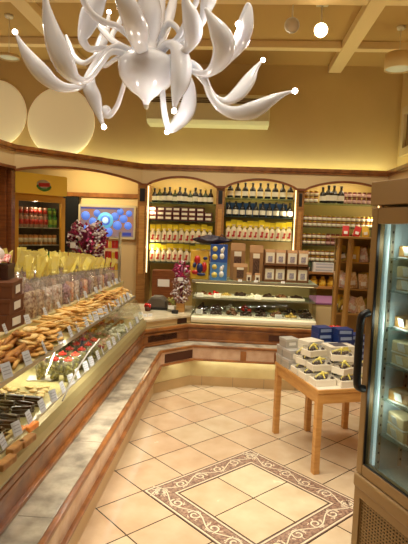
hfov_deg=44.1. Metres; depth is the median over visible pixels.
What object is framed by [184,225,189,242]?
gift bag
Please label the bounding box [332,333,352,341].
gift box
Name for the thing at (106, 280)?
gift bag
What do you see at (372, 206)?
trim
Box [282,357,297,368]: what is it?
box
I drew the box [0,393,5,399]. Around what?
chocolate slab
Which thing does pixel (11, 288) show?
carton
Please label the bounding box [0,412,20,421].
chocolate slab
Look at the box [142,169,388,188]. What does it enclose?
trim
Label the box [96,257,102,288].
gift bag
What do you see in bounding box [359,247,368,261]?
snack packet
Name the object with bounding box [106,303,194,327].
countertop
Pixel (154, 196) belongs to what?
wine bottle
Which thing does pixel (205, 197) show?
wine bottle
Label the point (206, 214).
box
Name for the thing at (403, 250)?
cake
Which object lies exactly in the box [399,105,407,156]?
window
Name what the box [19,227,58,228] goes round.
shelf
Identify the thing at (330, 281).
bag
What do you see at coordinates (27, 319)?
price tag
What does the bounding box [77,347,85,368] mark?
cup
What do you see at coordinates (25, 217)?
drink can
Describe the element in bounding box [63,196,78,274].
door
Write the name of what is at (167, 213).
box
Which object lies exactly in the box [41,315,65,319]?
stick
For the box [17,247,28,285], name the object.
gift bag
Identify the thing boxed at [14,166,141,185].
trim
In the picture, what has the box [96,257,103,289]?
gift bag
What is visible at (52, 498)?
counter
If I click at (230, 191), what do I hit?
wine bottle
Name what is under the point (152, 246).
gift bag
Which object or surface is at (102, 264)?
gift bag
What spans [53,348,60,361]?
cup
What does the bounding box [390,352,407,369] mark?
cake
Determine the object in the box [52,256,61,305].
gift bag
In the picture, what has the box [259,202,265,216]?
wine bottle
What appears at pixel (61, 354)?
cup
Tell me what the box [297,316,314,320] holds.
serving tray
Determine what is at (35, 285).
gift bag
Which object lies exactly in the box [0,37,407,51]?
ceiling beam
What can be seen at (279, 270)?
bag
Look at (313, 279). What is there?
bag
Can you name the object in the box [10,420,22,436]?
price tag
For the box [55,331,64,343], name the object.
price tag
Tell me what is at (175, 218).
box
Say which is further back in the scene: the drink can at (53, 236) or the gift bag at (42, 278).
the drink can at (53, 236)
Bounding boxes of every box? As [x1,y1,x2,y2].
[149,206,156,210]
[149,211,156,215]
[149,215,156,219]
[157,207,164,210]
[157,211,164,215]
[157,215,164,219]
[165,207,172,211]
[165,211,172,215]
[165,216,172,220]
[172,212,180,215]
[173,207,180,211]
[173,216,180,220]
[180,216,187,220]
[181,207,188,211]
[181,212,188,216]
[188,208,196,212]
[188,212,196,216]
[188,217,195,220]
[196,212,204,216]
[196,217,204,221]
[197,208,204,212]
[204,213,212,216]
[205,217,211,221]
[210,244,227,262]
[210,262,226,280]
[225,202,254,216]
[259,203,286,217]
[276,353,282,364]
[277,344,284,355]
[279,336,297,347]
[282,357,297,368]
[283,348,300,359]
[290,364,306,374]
[293,347,302,359]
[296,355,317,365]
[298,337,323,345]
[298,343,320,347]
[298,368,320,379]
[301,343,326,356]
[306,357,332,371]
[308,371,335,386]
[311,261,333,265]
[311,265,333,268]
[311,268,333,271]
[311,325,332,333]
[311,331,332,339]
[320,342,354,371]
[325,360,347,365]
[329,347,353,361]
[329,372,345,376]
[331,360,353,375]
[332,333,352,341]
[333,327,352,335]
[334,373,361,387]
[353,332,364,340]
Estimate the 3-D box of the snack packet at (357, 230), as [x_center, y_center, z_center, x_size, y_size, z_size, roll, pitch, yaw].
[1.602,-0.422,5.266,0.094,0.126,0.044,3,5,9]
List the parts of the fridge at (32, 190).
header panel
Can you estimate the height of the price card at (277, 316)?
0.048 m
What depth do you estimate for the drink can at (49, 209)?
6.54 m
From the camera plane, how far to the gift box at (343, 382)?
3.52 m
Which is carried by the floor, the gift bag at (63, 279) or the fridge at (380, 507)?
the fridge at (380, 507)
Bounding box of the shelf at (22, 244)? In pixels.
[19,244,58,245]
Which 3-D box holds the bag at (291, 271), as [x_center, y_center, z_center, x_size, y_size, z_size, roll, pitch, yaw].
[0.992,0.020,5.722,0.115,0.168,0.076,2,5,3]
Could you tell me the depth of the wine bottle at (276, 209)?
7.07 m
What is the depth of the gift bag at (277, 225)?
7.11 m
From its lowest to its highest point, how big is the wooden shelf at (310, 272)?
0.030 m
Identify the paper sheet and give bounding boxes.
[26,375,53,380]
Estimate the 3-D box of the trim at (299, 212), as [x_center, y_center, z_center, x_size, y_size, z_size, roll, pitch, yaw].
[1.308,-0.038,7.228,0.104,2.270,0.452,2,5,3]
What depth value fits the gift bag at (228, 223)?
7.15 m
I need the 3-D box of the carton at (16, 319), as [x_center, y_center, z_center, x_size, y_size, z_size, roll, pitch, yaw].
[-1.154,0.266,2.830,0.208,0.088,0.246,2,5,3]
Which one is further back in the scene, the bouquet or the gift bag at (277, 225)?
the gift bag at (277, 225)
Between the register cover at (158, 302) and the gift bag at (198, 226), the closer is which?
the register cover at (158, 302)
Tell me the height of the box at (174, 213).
0.062 m
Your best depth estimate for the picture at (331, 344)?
3.93 m
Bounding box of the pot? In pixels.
[144,303,150,310]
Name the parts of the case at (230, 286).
panel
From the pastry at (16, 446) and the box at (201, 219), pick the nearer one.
the pastry at (16, 446)
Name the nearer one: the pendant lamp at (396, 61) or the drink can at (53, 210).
the pendant lamp at (396, 61)
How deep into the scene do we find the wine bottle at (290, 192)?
7.03 m
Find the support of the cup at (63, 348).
on the display case at (55, 412)
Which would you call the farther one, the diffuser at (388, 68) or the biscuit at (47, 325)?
the diffuser at (388, 68)
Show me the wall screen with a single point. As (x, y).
(116, 219)
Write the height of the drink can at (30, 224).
0.144 m
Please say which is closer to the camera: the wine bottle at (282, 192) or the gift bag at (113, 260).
the gift bag at (113, 260)
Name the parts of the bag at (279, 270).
pale panel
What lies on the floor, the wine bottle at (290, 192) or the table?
the table
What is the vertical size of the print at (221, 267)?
0.139 m
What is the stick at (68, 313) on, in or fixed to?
on the stick
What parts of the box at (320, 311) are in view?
door panel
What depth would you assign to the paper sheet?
2.99 m
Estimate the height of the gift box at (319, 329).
0.050 m
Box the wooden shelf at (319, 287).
[313,284,332,288]
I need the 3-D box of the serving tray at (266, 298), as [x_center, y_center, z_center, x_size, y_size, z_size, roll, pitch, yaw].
[0.735,0.292,5.764,0.169,0.026,0.178,2,5,3]
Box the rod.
[62,338,99,400]
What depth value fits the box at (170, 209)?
7.14 m
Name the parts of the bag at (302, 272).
pale panel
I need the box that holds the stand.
[80,269,98,274]
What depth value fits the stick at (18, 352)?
2.41 m
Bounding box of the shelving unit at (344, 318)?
[330,236,370,333]
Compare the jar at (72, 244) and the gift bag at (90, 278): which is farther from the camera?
the jar at (72, 244)
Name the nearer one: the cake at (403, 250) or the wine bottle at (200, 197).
the cake at (403, 250)
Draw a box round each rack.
[103,231,121,310]
[262,249,308,282]
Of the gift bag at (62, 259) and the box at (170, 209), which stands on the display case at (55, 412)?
the gift bag at (62, 259)
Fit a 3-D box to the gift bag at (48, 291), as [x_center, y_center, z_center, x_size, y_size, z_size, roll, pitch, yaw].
[-1.057,0.076,3.358,0.099,0.384,0.143,2,5,0]
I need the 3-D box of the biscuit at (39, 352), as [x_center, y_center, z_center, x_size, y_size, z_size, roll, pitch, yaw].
[-0.875,0.416,2.623,0.096,0.020,0.071,0,5,-22]
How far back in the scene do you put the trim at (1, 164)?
5.54 m
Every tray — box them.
[208,312,223,315]
[219,293,233,297]
[223,312,237,316]
[234,294,246,298]
[261,295,275,299]
[275,296,289,300]
[288,296,304,300]
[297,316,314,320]
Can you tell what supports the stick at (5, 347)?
on the stick at (12, 341)
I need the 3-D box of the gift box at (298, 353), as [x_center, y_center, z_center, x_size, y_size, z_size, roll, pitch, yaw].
[0.772,0.637,3.955,0.160,0.094,0.110,0,5,-22]
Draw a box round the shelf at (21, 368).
[0,287,133,381]
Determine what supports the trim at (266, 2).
attached to the wall at (404, 100)
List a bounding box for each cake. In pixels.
[386,423,407,445]
[387,387,407,407]
[387,410,407,432]
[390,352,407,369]
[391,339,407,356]
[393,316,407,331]
[395,279,407,292]
[396,266,407,279]
[398,246,407,258]
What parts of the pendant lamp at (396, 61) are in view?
lamp shade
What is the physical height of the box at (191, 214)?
0.062 m
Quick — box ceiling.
[0,2,407,66]
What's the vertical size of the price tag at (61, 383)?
0.057 m
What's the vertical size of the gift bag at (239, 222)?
0.271 m
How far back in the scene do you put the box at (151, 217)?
7.16 m
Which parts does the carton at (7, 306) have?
box lid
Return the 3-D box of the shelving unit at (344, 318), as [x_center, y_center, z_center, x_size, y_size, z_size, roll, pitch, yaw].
[1.634,0.462,5.324,0.632,1.664,0.440,2,5,3]
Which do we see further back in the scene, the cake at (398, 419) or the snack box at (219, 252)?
the snack box at (219, 252)
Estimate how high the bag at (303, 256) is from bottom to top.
0.168 m
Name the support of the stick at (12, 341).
on the stick
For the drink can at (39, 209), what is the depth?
6.43 m
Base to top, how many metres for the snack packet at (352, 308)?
0.190 m
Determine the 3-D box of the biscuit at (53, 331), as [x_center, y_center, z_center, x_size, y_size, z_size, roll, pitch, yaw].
[-0.877,0.344,2.885,0.089,0.026,0.065,6,6,40]
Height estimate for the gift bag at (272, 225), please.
0.249 m
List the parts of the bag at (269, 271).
pale panel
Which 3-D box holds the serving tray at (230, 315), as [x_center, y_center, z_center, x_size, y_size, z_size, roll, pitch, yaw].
[0.301,0.485,5.647,0.169,0.026,0.178,2,5,3]
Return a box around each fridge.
[15,171,66,282]
[351,178,407,543]
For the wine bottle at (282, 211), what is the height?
0.209 m
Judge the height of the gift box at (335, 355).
0.094 m
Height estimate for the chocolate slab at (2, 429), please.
0.050 m
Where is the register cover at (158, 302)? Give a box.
[148,295,168,310]
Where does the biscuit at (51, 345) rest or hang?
on the display case at (55, 412)
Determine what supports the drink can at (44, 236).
on the fridge at (32, 190)
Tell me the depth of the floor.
3.59 m
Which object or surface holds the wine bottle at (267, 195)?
on the glass shelf
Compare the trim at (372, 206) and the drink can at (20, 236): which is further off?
the trim at (372, 206)
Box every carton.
[0,263,14,279]
[0,278,22,298]
[0,293,23,314]
[0,309,25,331]
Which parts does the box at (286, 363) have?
box lid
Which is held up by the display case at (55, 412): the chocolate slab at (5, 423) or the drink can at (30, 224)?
the chocolate slab at (5, 423)
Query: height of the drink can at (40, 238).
0.124 m
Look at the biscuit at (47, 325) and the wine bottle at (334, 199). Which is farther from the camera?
the wine bottle at (334, 199)
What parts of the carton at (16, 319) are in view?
box lid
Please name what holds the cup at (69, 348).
on the display case at (55, 412)
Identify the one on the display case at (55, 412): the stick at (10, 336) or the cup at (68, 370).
the cup at (68, 370)
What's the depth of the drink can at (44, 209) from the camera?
6.48 m
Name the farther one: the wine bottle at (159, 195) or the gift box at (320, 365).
the wine bottle at (159, 195)
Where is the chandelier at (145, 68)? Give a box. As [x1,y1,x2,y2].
[12,0,297,133]
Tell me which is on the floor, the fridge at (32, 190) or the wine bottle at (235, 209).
the fridge at (32, 190)
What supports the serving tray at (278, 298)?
on the case at (230, 286)
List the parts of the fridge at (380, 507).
handle, rail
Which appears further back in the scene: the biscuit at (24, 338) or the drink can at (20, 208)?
the drink can at (20, 208)
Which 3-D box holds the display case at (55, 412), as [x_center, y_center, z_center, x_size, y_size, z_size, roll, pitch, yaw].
[-1.151,0.818,3.127,0.897,1.088,4.540,2,5,3]
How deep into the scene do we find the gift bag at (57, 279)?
4.01 m
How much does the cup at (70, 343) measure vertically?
0.149 m
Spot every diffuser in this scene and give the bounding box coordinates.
[0,55,18,59]
[385,65,407,72]
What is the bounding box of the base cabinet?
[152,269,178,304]
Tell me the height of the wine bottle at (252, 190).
0.216 m
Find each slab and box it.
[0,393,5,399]
[0,399,15,410]
[0,406,8,413]
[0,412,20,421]
[0,419,15,431]
[0,426,5,433]
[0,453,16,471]
[4,429,12,441]
[5,394,23,404]
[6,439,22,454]
[11,405,31,416]
[16,400,34,412]
[19,433,35,448]
[24,395,42,406]
[25,420,38,432]
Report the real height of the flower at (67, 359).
0.028 m
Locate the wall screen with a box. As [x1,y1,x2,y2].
[78,204,135,239]
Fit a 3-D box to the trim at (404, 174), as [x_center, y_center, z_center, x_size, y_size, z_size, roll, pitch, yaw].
[2.367,-1.004,4.416,0.030,0.250,4.850,2,5,3]
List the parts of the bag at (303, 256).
pale panel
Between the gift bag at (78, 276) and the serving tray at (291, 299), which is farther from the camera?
the serving tray at (291, 299)
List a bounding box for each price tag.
[0,362,12,379]
[0,432,6,449]
[2,323,7,334]
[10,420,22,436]
[21,350,32,365]
[23,314,30,323]
[25,409,32,423]
[37,398,45,412]
[41,340,46,353]
[48,388,57,402]
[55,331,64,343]
[59,381,65,393]
[67,325,72,336]
[67,373,74,384]
[74,367,80,378]
[82,317,88,327]
[82,361,88,371]
[88,356,94,365]
[92,311,98,320]
[97,308,103,317]
[106,340,111,349]
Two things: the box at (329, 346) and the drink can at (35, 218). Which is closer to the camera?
the box at (329, 346)
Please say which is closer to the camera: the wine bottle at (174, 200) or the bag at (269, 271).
the bag at (269, 271)
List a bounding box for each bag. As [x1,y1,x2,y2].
[1,248,12,262]
[15,249,27,293]
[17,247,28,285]
[22,250,41,293]
[23,254,37,317]
[27,250,39,290]
[33,255,47,314]
[34,250,44,289]
[39,248,47,280]
[40,255,52,311]
[42,250,48,286]
[45,251,60,286]
[47,256,59,308]
[52,251,59,283]
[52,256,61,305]
[57,252,67,283]
[60,256,77,300]
[62,252,69,281]
[62,256,75,303]
[68,252,78,281]
[71,253,81,280]
[71,256,78,299]
[75,253,85,279]
[77,256,84,297]
[77,256,91,295]
[79,253,88,278]
[85,256,95,293]
[86,257,93,291]
[92,256,97,290]
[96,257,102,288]
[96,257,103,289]
[100,258,104,286]
[104,257,109,285]
[106,257,110,280]
[111,258,116,282]
[149,244,154,260]
[150,224,155,241]
[155,243,160,260]
[156,224,160,241]
[161,224,166,241]
[161,245,165,261]
[166,243,171,261]
[167,224,172,242]
[172,244,177,261]
[173,225,177,242]
[177,244,183,261]
[178,224,183,242]
[183,245,188,262]
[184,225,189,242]
[189,224,195,242]
[189,246,194,261]
[190,250,209,279]
[192,234,231,243]
[195,224,200,243]
[195,244,200,249]
[201,224,206,243]
[206,245,210,263]
[207,226,212,234]
[225,221,230,238]
[230,243,245,278]
[231,219,236,238]
[233,263,247,280]
[236,220,241,238]
[242,222,247,239]
[246,273,251,281]
[247,221,252,239]
[249,245,263,280]
[253,221,258,239]
[255,273,259,281]
[258,220,264,239]
[264,222,269,240]
[264,265,274,280]
[265,249,275,263]
[269,223,274,240]
[274,266,284,280]
[275,222,280,240]
[275,250,285,264]
[280,223,285,240]
[286,222,291,240]
[286,250,297,264]
[286,266,296,281]
[296,267,307,281]
[297,250,308,265]
[310,276,317,283]
[318,276,325,285]
[327,276,332,286]
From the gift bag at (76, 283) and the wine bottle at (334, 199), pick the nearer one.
the gift bag at (76, 283)
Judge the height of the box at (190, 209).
0.062 m
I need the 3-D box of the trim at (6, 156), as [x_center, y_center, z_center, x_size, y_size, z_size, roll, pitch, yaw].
[-2.303,-1.229,4.887,0.030,0.220,1.641,3,5,10]
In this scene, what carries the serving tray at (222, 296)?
on the case at (230, 286)
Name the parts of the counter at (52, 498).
ledge rail, rail, skirting, kick panel, panel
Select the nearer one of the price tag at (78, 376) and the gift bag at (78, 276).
the price tag at (78, 376)
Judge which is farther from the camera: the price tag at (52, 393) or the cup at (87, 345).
the cup at (87, 345)
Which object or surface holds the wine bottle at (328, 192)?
on the glass shelf
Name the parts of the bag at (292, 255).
pale panel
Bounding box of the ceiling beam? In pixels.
[328,0,388,72]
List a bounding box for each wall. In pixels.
[0,60,402,322]
[397,72,407,166]
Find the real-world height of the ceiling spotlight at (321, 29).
0.362 m
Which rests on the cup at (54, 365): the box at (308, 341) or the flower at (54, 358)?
the flower at (54, 358)
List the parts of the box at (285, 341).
box lid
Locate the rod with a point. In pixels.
(99, 338)
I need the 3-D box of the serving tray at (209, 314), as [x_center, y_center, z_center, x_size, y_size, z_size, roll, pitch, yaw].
[0.134,0.478,5.657,0.169,0.026,0.178,2,5,3]
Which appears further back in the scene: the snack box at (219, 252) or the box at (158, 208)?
the box at (158, 208)
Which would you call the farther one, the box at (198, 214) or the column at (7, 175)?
the box at (198, 214)
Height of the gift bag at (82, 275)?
0.326 m
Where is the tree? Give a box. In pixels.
[171,260,191,311]
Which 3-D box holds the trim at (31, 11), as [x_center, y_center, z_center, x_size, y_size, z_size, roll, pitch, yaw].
[-2.112,-2.628,2.429,0.180,0.100,10.000,2,5,3]
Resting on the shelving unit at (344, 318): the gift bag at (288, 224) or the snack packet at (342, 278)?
the snack packet at (342, 278)
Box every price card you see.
[196,309,202,313]
[275,314,281,318]
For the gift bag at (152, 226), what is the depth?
7.21 m
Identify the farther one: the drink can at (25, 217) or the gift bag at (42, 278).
the drink can at (25, 217)
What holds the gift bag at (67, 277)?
on the display case at (55, 412)
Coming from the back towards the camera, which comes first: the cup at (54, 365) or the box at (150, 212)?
the box at (150, 212)
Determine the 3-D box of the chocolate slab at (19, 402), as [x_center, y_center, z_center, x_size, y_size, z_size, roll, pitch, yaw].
[-0.880,0.663,2.482,0.092,0.052,0.030,4,5,17]
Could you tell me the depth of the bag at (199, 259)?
5.66 m
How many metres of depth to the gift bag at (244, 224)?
7.13 m
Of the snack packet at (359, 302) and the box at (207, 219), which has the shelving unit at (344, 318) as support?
the snack packet at (359, 302)
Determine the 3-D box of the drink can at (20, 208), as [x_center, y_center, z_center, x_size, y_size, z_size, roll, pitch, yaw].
[-2.271,-0.757,6.230,0.051,0.104,0.051,2,5,3]
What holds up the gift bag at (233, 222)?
on the glass shelf
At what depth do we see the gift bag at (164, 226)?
7.21 m
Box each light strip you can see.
[146,186,148,271]
[293,191,296,249]
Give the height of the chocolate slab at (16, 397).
0.050 m
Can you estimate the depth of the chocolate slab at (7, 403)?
2.48 m
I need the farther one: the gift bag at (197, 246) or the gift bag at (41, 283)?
the gift bag at (197, 246)
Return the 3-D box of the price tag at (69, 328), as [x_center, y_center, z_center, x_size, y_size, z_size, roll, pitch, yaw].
[-0.818,0.363,3.079,0.025,0.065,0.060,2,5,0]
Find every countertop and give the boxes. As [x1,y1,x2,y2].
[0,282,115,334]
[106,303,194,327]
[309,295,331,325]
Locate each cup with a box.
[36,360,45,379]
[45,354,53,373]
[50,356,59,379]
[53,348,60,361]
[58,351,66,373]
[59,343,67,355]
[63,357,72,381]
[65,346,73,362]
[67,339,73,351]
[71,351,79,374]
[72,341,79,356]
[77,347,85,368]
[79,337,86,351]
[84,342,91,362]
[90,337,97,358]
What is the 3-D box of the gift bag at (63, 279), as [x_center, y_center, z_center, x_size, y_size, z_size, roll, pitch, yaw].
[-1.171,0.015,4.140,0.100,0.363,0.115,1,5,-10]
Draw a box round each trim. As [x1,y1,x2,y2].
[0,0,407,5]
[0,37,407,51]
[0,139,407,176]
[0,147,13,165]
[0,163,15,168]
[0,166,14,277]
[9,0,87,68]
[13,151,141,182]
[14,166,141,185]
[67,192,137,197]
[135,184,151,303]
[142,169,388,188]
[142,176,371,190]
[143,450,353,543]
[215,188,225,243]
[291,190,304,249]
[370,206,385,236]
[389,170,407,179]
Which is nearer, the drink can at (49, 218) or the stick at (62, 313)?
the stick at (62, 313)
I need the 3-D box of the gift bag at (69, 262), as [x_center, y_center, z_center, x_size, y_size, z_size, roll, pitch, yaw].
[-1.023,0.058,3.731,0.104,0.357,0.129,3,5,9]
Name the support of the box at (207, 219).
on the glass shelf
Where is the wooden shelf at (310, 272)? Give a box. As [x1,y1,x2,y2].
[309,269,332,274]
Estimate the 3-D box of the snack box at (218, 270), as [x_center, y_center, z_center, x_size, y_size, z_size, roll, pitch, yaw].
[0.163,-0.010,5.678,0.190,0.200,0.094,2,5,3]
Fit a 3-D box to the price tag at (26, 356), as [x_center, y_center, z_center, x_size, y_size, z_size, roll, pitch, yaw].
[-0.858,0.416,2.442,0.025,0.065,0.060,3,5,12]
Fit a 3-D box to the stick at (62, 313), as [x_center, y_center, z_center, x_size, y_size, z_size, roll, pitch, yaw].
[-0.910,0.269,3.189,0.020,0.028,0.156,6,6,40]
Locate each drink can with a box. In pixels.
[18,270,22,277]
[19,207,22,214]
[19,215,22,226]
[19,234,22,244]
[23,207,27,214]
[23,215,28,226]
[23,235,27,244]
[28,207,32,215]
[28,216,32,226]
[28,235,32,244]
[33,207,37,215]
[33,216,37,226]
[33,235,37,244]
[38,208,41,215]
[38,216,42,226]
[38,235,42,244]
[43,208,46,215]
[43,216,47,227]
[43,235,46,244]
[47,216,51,227]
[47,235,51,244]
[48,208,51,216]
[52,209,55,216]
[52,217,56,227]
[52,235,55,244]
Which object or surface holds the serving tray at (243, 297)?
on the case at (230, 286)
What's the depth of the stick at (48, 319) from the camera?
3.04 m
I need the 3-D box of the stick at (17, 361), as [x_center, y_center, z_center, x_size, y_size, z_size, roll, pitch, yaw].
[-0.893,0.422,2.426,0.028,0.034,0.217,2,5,-6]
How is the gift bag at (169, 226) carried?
on the glass shelf
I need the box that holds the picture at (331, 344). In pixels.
[329,343,346,346]
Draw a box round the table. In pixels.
[272,361,360,474]
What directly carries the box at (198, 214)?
on the box at (201, 219)
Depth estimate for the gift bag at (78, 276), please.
4.56 m
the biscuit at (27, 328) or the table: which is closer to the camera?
the biscuit at (27, 328)
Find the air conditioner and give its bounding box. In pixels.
[146,93,269,129]
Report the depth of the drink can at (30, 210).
6.32 m
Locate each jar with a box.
[64,242,81,275]
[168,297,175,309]
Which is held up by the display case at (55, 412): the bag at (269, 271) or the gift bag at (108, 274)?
the gift bag at (108, 274)
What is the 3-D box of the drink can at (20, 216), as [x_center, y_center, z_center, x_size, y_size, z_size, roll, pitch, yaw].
[-2.276,-0.632,6.241,0.071,0.144,0.071,2,5,3]
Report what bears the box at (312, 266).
on the box at (314, 270)
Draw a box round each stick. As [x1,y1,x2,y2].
[0,344,13,350]
[2,329,18,345]
[2,357,23,362]
[4,336,18,350]
[4,342,26,357]
[12,331,31,336]
[12,354,21,368]
[14,345,26,356]
[21,341,39,353]
[32,320,58,325]
[36,319,57,326]
[40,318,64,320]
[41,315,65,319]
[52,311,70,315]
[56,311,73,314]
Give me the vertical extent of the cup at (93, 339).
0.149 m
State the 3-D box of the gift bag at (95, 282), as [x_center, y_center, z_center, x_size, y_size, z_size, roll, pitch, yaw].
[-0.982,0.016,4.492,0.091,0.314,0.115,4,5,19]
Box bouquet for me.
[66,219,108,256]
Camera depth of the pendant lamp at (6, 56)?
5.84 m
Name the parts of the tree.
wooden pot, stem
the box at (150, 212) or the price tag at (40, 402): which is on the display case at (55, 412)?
the price tag at (40, 402)
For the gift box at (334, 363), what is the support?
on the gift box at (331, 374)
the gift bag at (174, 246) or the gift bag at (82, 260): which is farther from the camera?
the gift bag at (174, 246)
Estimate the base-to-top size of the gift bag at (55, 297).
0.370 m
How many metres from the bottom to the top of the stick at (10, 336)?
0.048 m
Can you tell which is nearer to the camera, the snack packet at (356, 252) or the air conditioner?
the snack packet at (356, 252)
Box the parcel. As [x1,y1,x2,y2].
[0,248,11,262]
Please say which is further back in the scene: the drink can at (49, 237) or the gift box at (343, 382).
the drink can at (49, 237)
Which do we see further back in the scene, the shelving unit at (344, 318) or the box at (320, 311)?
the box at (320, 311)
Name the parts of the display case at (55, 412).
tag rail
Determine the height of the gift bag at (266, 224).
0.255 m
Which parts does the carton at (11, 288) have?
box lid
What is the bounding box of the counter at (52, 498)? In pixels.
[0,323,310,543]
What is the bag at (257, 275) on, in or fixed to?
on the case at (230, 286)
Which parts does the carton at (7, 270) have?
box lid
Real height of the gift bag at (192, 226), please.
0.274 m
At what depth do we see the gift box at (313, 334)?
4.08 m
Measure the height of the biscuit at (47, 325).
0.027 m
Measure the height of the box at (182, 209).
0.062 m
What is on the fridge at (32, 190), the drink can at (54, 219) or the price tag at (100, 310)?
the drink can at (54, 219)
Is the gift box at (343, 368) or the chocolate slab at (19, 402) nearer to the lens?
the chocolate slab at (19, 402)
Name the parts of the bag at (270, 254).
pale panel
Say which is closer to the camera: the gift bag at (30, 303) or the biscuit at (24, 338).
the biscuit at (24, 338)
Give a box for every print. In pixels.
[192,255,206,273]
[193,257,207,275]
[211,264,216,277]
[212,246,217,259]
[219,265,223,276]
[220,247,224,258]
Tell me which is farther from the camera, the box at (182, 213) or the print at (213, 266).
the box at (182, 213)
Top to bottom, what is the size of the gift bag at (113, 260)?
0.262 m
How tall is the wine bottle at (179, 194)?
0.226 m
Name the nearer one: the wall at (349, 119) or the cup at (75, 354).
the cup at (75, 354)
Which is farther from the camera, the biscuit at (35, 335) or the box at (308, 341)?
the box at (308, 341)
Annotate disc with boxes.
[0,80,26,142]
[27,89,94,152]
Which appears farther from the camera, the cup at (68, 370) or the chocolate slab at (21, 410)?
the cup at (68, 370)
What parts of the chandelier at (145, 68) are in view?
glass arm, glass arm, glass arm, glass arm, glass arm, glass arm, glass arm, glass arm, glass arm, glass arm, glass arm, glass arm, glass arm, glass arm, glass arm, glass arm, glass arm, glass arm, glass arm, glass arm, glass arm, glass arm, glass arm, glass arm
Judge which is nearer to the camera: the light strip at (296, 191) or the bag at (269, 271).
the bag at (269, 271)
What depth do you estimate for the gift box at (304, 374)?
3.67 m
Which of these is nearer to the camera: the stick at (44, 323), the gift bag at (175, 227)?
the stick at (44, 323)
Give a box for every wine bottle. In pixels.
[152,188,156,201]
[157,188,161,202]
[162,187,166,202]
[167,187,172,202]
[172,189,176,202]
[177,187,182,202]
[183,188,187,202]
[188,190,191,203]
[192,188,197,203]
[198,189,202,203]
[203,189,207,203]
[208,189,212,203]
[226,201,231,215]
[227,185,233,197]
[232,201,238,215]
[235,183,240,197]
[239,202,244,216]
[242,183,247,197]
[246,202,251,216]
[250,183,255,198]
[253,202,258,216]
[257,183,262,198]
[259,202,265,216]
[264,183,270,198]
[266,203,271,217]
[272,183,278,198]
[273,202,278,217]
[279,184,285,198]
[280,203,285,217]
[286,203,292,217]
[287,187,293,199]
[319,187,325,202]
[325,185,331,202]
[331,185,337,203]
[337,186,343,203]
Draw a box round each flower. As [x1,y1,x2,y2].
[50,356,59,360]
[64,357,72,361]
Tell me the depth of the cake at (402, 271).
2.39 m
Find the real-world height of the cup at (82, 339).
0.149 m
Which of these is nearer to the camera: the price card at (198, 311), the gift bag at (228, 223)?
the price card at (198, 311)
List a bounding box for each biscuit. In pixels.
[18,339,36,344]
[21,337,34,339]
[22,326,37,331]
[30,333,38,339]
[30,352,38,356]
[35,350,45,354]
[38,331,51,334]
[39,327,49,330]
[40,324,56,326]
[42,342,53,348]
[44,339,55,342]
[45,329,57,333]
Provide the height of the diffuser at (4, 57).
0.006 m
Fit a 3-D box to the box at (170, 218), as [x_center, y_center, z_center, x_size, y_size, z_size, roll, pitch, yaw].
[-0.501,-0.772,7.226,0.105,0.062,0.162,2,5,5]
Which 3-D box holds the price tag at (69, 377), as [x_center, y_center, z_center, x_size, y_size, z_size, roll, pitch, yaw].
[-0.754,0.609,2.854,0.022,0.057,0.052,4,5,22]
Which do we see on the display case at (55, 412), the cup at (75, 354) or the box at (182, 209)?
the cup at (75, 354)
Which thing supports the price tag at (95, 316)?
on the display case at (55, 412)
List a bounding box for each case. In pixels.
[0,281,145,488]
[191,276,317,328]
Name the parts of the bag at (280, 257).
pale panel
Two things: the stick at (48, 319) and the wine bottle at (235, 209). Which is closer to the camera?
the stick at (48, 319)
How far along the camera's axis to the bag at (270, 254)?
5.69 m
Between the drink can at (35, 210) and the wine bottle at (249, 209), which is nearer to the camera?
the drink can at (35, 210)
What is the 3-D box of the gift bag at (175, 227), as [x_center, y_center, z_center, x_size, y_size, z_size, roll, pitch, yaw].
[-0.409,-0.548,7.207,0.080,0.256,0.073,3,5,13]
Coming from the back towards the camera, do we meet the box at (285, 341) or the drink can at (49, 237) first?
the drink can at (49, 237)
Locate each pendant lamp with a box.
[0,13,19,61]
[384,25,407,73]
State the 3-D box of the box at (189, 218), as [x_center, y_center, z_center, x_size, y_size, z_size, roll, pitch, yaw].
[-0.163,-0.758,7.206,0.105,0.062,0.162,3,5,6]
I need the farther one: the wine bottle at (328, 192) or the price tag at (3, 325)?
the wine bottle at (328, 192)
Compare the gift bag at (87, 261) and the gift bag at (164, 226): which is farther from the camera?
the gift bag at (164, 226)
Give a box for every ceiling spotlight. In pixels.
[284,5,299,33]
[313,5,328,38]
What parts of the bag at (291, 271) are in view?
pale panel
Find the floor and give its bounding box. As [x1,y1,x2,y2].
[78,385,360,543]
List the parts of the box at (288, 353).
box lid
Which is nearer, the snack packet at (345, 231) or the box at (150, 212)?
the snack packet at (345, 231)
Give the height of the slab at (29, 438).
0.030 m
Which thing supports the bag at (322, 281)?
on the wooden shelf at (319, 287)
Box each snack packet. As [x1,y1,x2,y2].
[336,246,346,260]
[337,297,342,311]
[339,272,344,287]
[342,225,348,235]
[348,296,356,312]
[350,272,357,287]
[352,226,361,236]
[352,246,359,261]
[354,296,365,312]
[357,274,367,288]
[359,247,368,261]
[362,226,368,236]
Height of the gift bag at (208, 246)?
0.261 m
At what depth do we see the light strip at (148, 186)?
7.12 m
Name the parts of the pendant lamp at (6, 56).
lamp shade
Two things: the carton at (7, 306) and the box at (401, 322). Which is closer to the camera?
the box at (401, 322)
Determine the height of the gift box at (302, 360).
0.094 m

